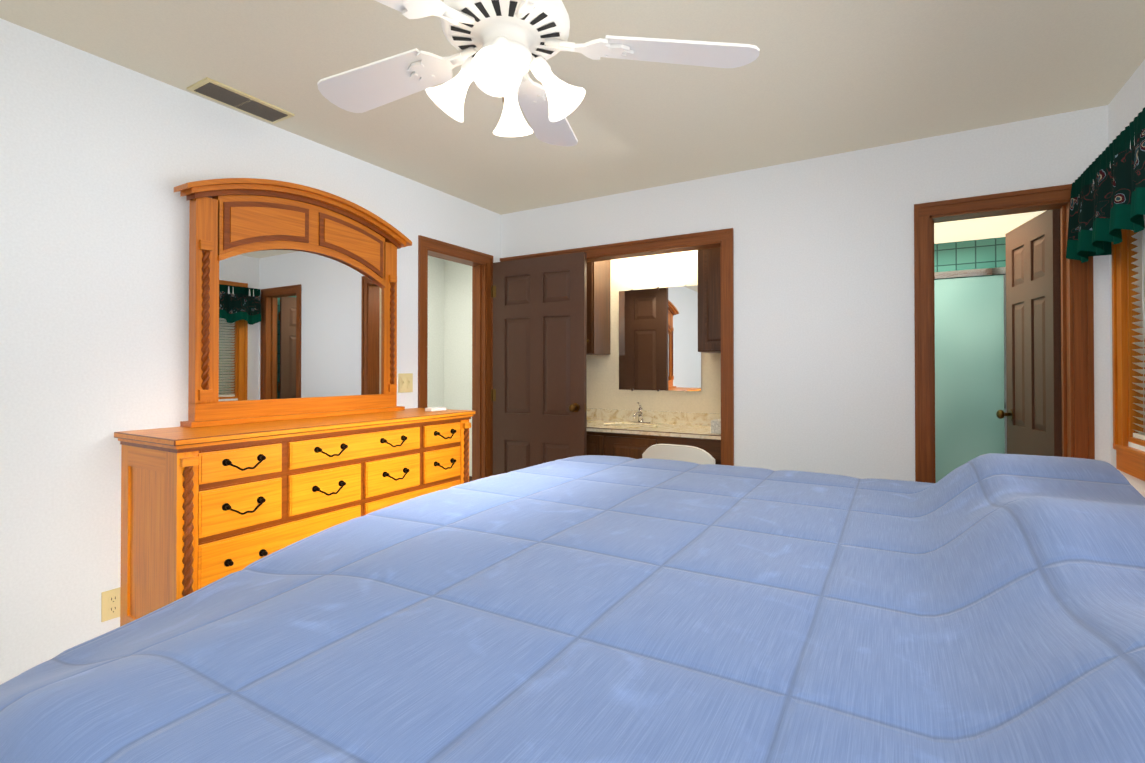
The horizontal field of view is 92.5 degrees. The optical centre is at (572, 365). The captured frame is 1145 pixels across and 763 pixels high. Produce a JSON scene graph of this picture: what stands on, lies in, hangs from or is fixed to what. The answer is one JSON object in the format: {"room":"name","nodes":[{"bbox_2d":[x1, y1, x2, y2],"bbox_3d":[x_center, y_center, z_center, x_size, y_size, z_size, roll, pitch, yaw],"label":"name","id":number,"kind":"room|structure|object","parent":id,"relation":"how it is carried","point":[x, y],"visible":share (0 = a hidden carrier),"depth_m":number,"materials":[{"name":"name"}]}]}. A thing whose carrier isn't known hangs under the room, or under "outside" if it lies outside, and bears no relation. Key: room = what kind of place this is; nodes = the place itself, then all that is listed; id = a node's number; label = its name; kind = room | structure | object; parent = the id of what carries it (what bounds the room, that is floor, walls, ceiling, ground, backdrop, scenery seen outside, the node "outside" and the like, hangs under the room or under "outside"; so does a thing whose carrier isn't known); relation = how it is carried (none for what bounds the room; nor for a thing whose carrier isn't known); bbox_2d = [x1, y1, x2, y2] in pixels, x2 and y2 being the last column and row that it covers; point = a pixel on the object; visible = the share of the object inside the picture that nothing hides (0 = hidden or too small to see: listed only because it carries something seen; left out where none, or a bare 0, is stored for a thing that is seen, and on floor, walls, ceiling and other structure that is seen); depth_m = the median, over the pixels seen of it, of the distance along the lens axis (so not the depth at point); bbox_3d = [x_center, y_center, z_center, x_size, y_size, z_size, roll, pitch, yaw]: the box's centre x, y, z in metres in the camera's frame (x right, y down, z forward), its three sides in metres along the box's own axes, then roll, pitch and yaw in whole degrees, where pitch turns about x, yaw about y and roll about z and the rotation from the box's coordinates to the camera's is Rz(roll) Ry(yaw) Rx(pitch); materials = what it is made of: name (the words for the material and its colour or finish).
{"room":"bedroom","nodes":[
{"label":"bedroom","id":0,"kind":"room"},
{"bbox_2d":[0,18,500,684],"bbox_3d":[-1.516,0.026,2.793,0.120,2.440,5.890,0,-1,31],"label":"wall","id":1,"kind":"structure","parent":0,"point":[100,158],"depth_m":2.11,"materials":[{"name":"paint"}]},
{"bbox_2d":[101,587,120,621],"bbox_3d":[-1.810,0.941,2.158,0.008,0.116,0.072,0,-1,31],"label":"electrical outlet plate","id":2,"kind":"object","parent":1,"relation":"attached to","point":[110,604],"visible":0.83,"depth_m":2.15,"materials":[{"name":"beige plastic"}]},
{"bbox_2d":[398,373,412,392],"bbox_3d":[-1.048,0.112,3.451,0.016,0.120,0.116,0,-1,31],"label":"switch plate","id":3,"kind":"object","parent":1,"relation":"attached to","point":[405,382],"visible":1,"depth_m":3.45,"materials":[{"name":"beige plastic"}]},
{"bbox_2d":[418,235,492,480],"bbox_3d":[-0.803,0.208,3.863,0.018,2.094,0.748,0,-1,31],"label":"door frame","id":4,"kind":"structure","parent":1,"relation":"attached to","point":[424,243],"depth_m":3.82,"materials":[{"name":"brown wood"}]},
{"bbox_2d":[427,256,442,407],"bbox_3d":[-2.131,0.044,4.898,0.120,2.440,2.890,0,-1,31],"label":"wall","id":5,"kind":"structure","parent":0,"point":[435,265],"depth_m":5.89,"materials":[{"name":"paint"}]},
{"bbox_2d":[443,259,471,475],"bbox_3d":[-0.738,0.050,5.684,1.480,2.440,0.120,0,-1,31],"label":"wall","id":6,"kind":"structure","parent":0,"point":[449,371],"depth_m":5.91,"materials":[{"name":"paint"}]},
{"bbox_2d":[0,0,1144,214],"bbox_3d":[-0.219,-1.255,1.429,3.750,0.100,4.840,0,-1,31],"label":"ceiling","id":7,"kind":"structure","parent":0,"point":[817,78],"depth_m":2.26,"materials":[{"name":"paint"}]},
{"bbox_2d":[186,77,294,123],"bbox_3d":[-1.494,-1.190,2.485,0.170,0.011,0.385,0,-1,31],"label":"ceiling vent","id":8,"kind":"object","parent":7,"relation":"in","point":[212,89],"visible":1,"depth_m":2.46,"materials":[{"name":"beige plastic"}]},
{"bbox_2d":[317,0,759,146],"bbox_3d":[-0.213,-0.913,1.404,1.233,0.584,1.275,0,-1,31],"label":"ceiling fan","id":9,"kind":"object","parent":7,"relation":"hanging from","point":[503,47],"visible":1,"depth_m":1.40,"materials":[{"name":"white metal"}]},
{"bbox_2d":[587,250,720,413],"bbox_3d":[0.611,0.040,4.458,1.850,2.440,0.120,0,-1,31],"label":"wall","id":10,"kind":"structure","parent":0,"point":[677,269],"depth_m":4.40,"materials":[{"name":"paint"}]},
{"bbox_2d":[587,260,609,354],"bbox_3d":[-0.033,-0.522,4.578,0.616,0.865,0.330,0,-1,31],"label":"upper cabinet","id":11,"kind":"object","parent":10,"relation":"attached to","point":[598,307],"visible":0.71,"depth_m":4.38,"materials":[{"name":"brown wood"}]},
{"bbox_2d":[619,285,700,391],"bbox_3d":[0.680,-0.206,4.341,0.690,0.826,0.010,0,-1,31],"label":"vanity mirror","id":12,"kind":"object","parent":10,"relation":"attached to","point":[658,338],"visible":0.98,"depth_m":4.33,"materials":[{"name":"clear glass"}]},
{"bbox_2d":[698,248,720,352],"bbox_3d":[1.120,-0.527,3.898,0.391,0.865,0.330,0,-1,31],"label":"upper cabinet","id":13,"kind":"object","parent":10,"relation":"attached to","point":[709,309],"visible":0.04,"depth_m":3.82,"materials":[{"name":"brown wood"}]},
{"bbox_2d":[501,105,1110,480],"bbox_3d":[0.980,0.032,3.451,3.510,2.440,0.120,0,-1,31],"label":"wall","id":14,"kind":"structure","parent":0,"point":[824,351],"depth_m":3.09,"materials":[{"name":"paint"}]},
{"bbox_2d":[491,252,586,475],"bbox_3d":[-0.253,0.234,3.968,0.794,2.020,0.178,0,-1,31],"label":"closet door","id":15,"kind":"structure","parent":14,"relation":"in","point":[539,394],"depth_m":3.93,"materials":[{"name":"brown paint"}]},
{"bbox_2d":[500,228,733,465],"bbox_3d":[0.244,0.240,3.882,1.682,2.030,0.126,0,-1,31],"label":"door frame","id":16,"kind":"structure","parent":14,"relation":"attached to","point":[693,247],"depth_m":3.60,"materials":[{"name":"brown wood"}]},
{"bbox_2d":[914,184,1094,482],"bbox_3d":[2.135,0.199,2.759,0.700,2.094,0.140,0,-1,31],"label":"door frame","id":17,"kind":"structure","parent":14,"relation":"attached to","point":[1083,347],"depth_m":2.66,"materials":[{"name":"brown wood"}]},
{"bbox_2d":[996,209,1061,456],"bbox_3d":[2.480,0.226,2.991,0.213,2.020,0.572,0,-1,31],"label":"bathroom door","id":18,"kind":"structure","parent":14,"relation":"in","point":[1033,414],"depth_m":2.92,"materials":[{"name":"brown paint"}]},
{"bbox_2d":[934,237,1005,271],"bbox_3d":[2.403,0.206,3.922,1.540,2.100,0.080,0,-1,31],"label":"wall","id":19,"kind":"structure","parent":0,"point":[972,254],"depth_m":3.71,"materials":[{"name":"teal tile"}]},
{"bbox_2d":[934,210,1046,243],"bbox_3d":[2.184,-0.897,3.561,1.540,0.100,1.280,0,-1,31],"label":"ceiling","id":20,"kind":"structure","parent":0,"point":[977,228],"depth_m":3.38,"materials":[{"name":"beige paint"}]},
{"bbox_2d":[1108,60,1144,492],"bbox_3d":[1.700,0.013,1.099,0.120,2.440,6.240,0,-1,31],"label":"wall","id":21,"kind":"structure","parent":0,"point":[1126,105],"depth_m":2.34,"materials":[{"name":"paint"}]},
{"bbox_2d":[1066,107,1144,262],"bbox_3d":[1.746,-0.657,1.466,0.163,0.385,2.390,0,-1,31],"label":"window valance","id":22,"kind":"object","parent":21,"relation":"attached to","point":[1107,201],"visible":1,"depth_m":2.12,"materials":[{"name":"teal fabric"}]},
{"bbox_2d":[1112,229,1144,480],"bbox_3d":[1.853,-0.233,1.405,0.126,1.355,2.290,0,-1,31],"label":"window","id":23,"kind":"structure","parent":21,"relation":"in","point":[1130,461],"depth_m":2.32,"materials":[{"name":"brown wood"}]},
{"bbox_2d":[1131,215,1144,439],"bbox_3d":[1.830,-0.255,1.419,0.055,1.096,2.032,0,-1,31],"label":"window blinds","id":24,"kind":"object","parent":23,"relation":"attached to","point":[1140,256],"visible":0.75,"depth_m":2.24,"materials":[{"name":"white"}]},
{"bbox_3d":[-0.552,1.273,2.417,5.350,0.060,6.240,0,-1,31],"label":"floor carpet","id":25,"kind":"object","parent":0,"visible":0},
{"bbox_2d":[114,408,475,626],"bbox_3d":[-1.180,0.756,2.696,0.500,0.980,1.583,0,-1,31],"label":"dresser","id":26,"kind":"object","parent":25,"relation":"on","point":[201,507],"visible":0.65,"depth_m":2.17,"materials":[{"name":"brown wood"}]},
{"bbox_2d":[174,178,411,427],"bbox_3d":[-1.321,-0.310,2.794,0.117,1.149,1.210,0,-1,31],"label":"dresser mirror","id":27,"kind":"object","parent":26,"relation":"on","point":[292,300],"visible":1,"depth_m":2.67,"materials":[{"name":"brown wood"}]},
{"bbox_2d":[425,407,445,411],"bbox_3d":[-0.806,0.258,3.226,0.060,0.021,0.120,0,-1,31],"label":"remote","id":28,"kind":"object","parent":26,"relation":"on","point":[431,409],"visible":1,"depth_m":3.20,"materials":[{"name":"white plastic"}]},
{"bbox_2d":[587,402,720,464],"bbox_3d":[0.437,0.773,4.157,1.842,0.970,0.558,0,-1,31],"label":"bathroom vanity","id":29,"kind":"object","parent":25,"relation":"on","point":[635,434],"visible":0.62,"depth_m":4.00,"materials":[{"name":"brown wood"}]},
{"bbox_2d":[711,419,720,433],"bbox_3d":[1.040,0.410,3.656,0.200,0.084,0.120,0,-1,31],"label":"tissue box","id":30,"kind":"object","parent":29,"relation":"on","point":[715,425],"visible":0.36,"depth_m":3.64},
{"bbox_2d":[642,444,714,464],"bbox_3d":[0.683,0.849,3.245,0.430,0.805,0.445,0,-1,31],"label":"chair","id":31,"kind":"object","parent":25,"relation":"on","point":[692,454],"visible":0.15,"depth_m":3.05,"materials":[{"name":"white"}]},
{"bbox_2d":[934,267,1006,482],"bbox_3d":[2.295,0.308,3.915,1.352,1.895,0.060,0,-1,31],"label":"shower enclosure","id":32,"kind":"object","parent":25,"relation":"on","point":[970,360],"visible":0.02,"depth_m":3.68,"materials":[{"name":"teal glass"}]}
]}

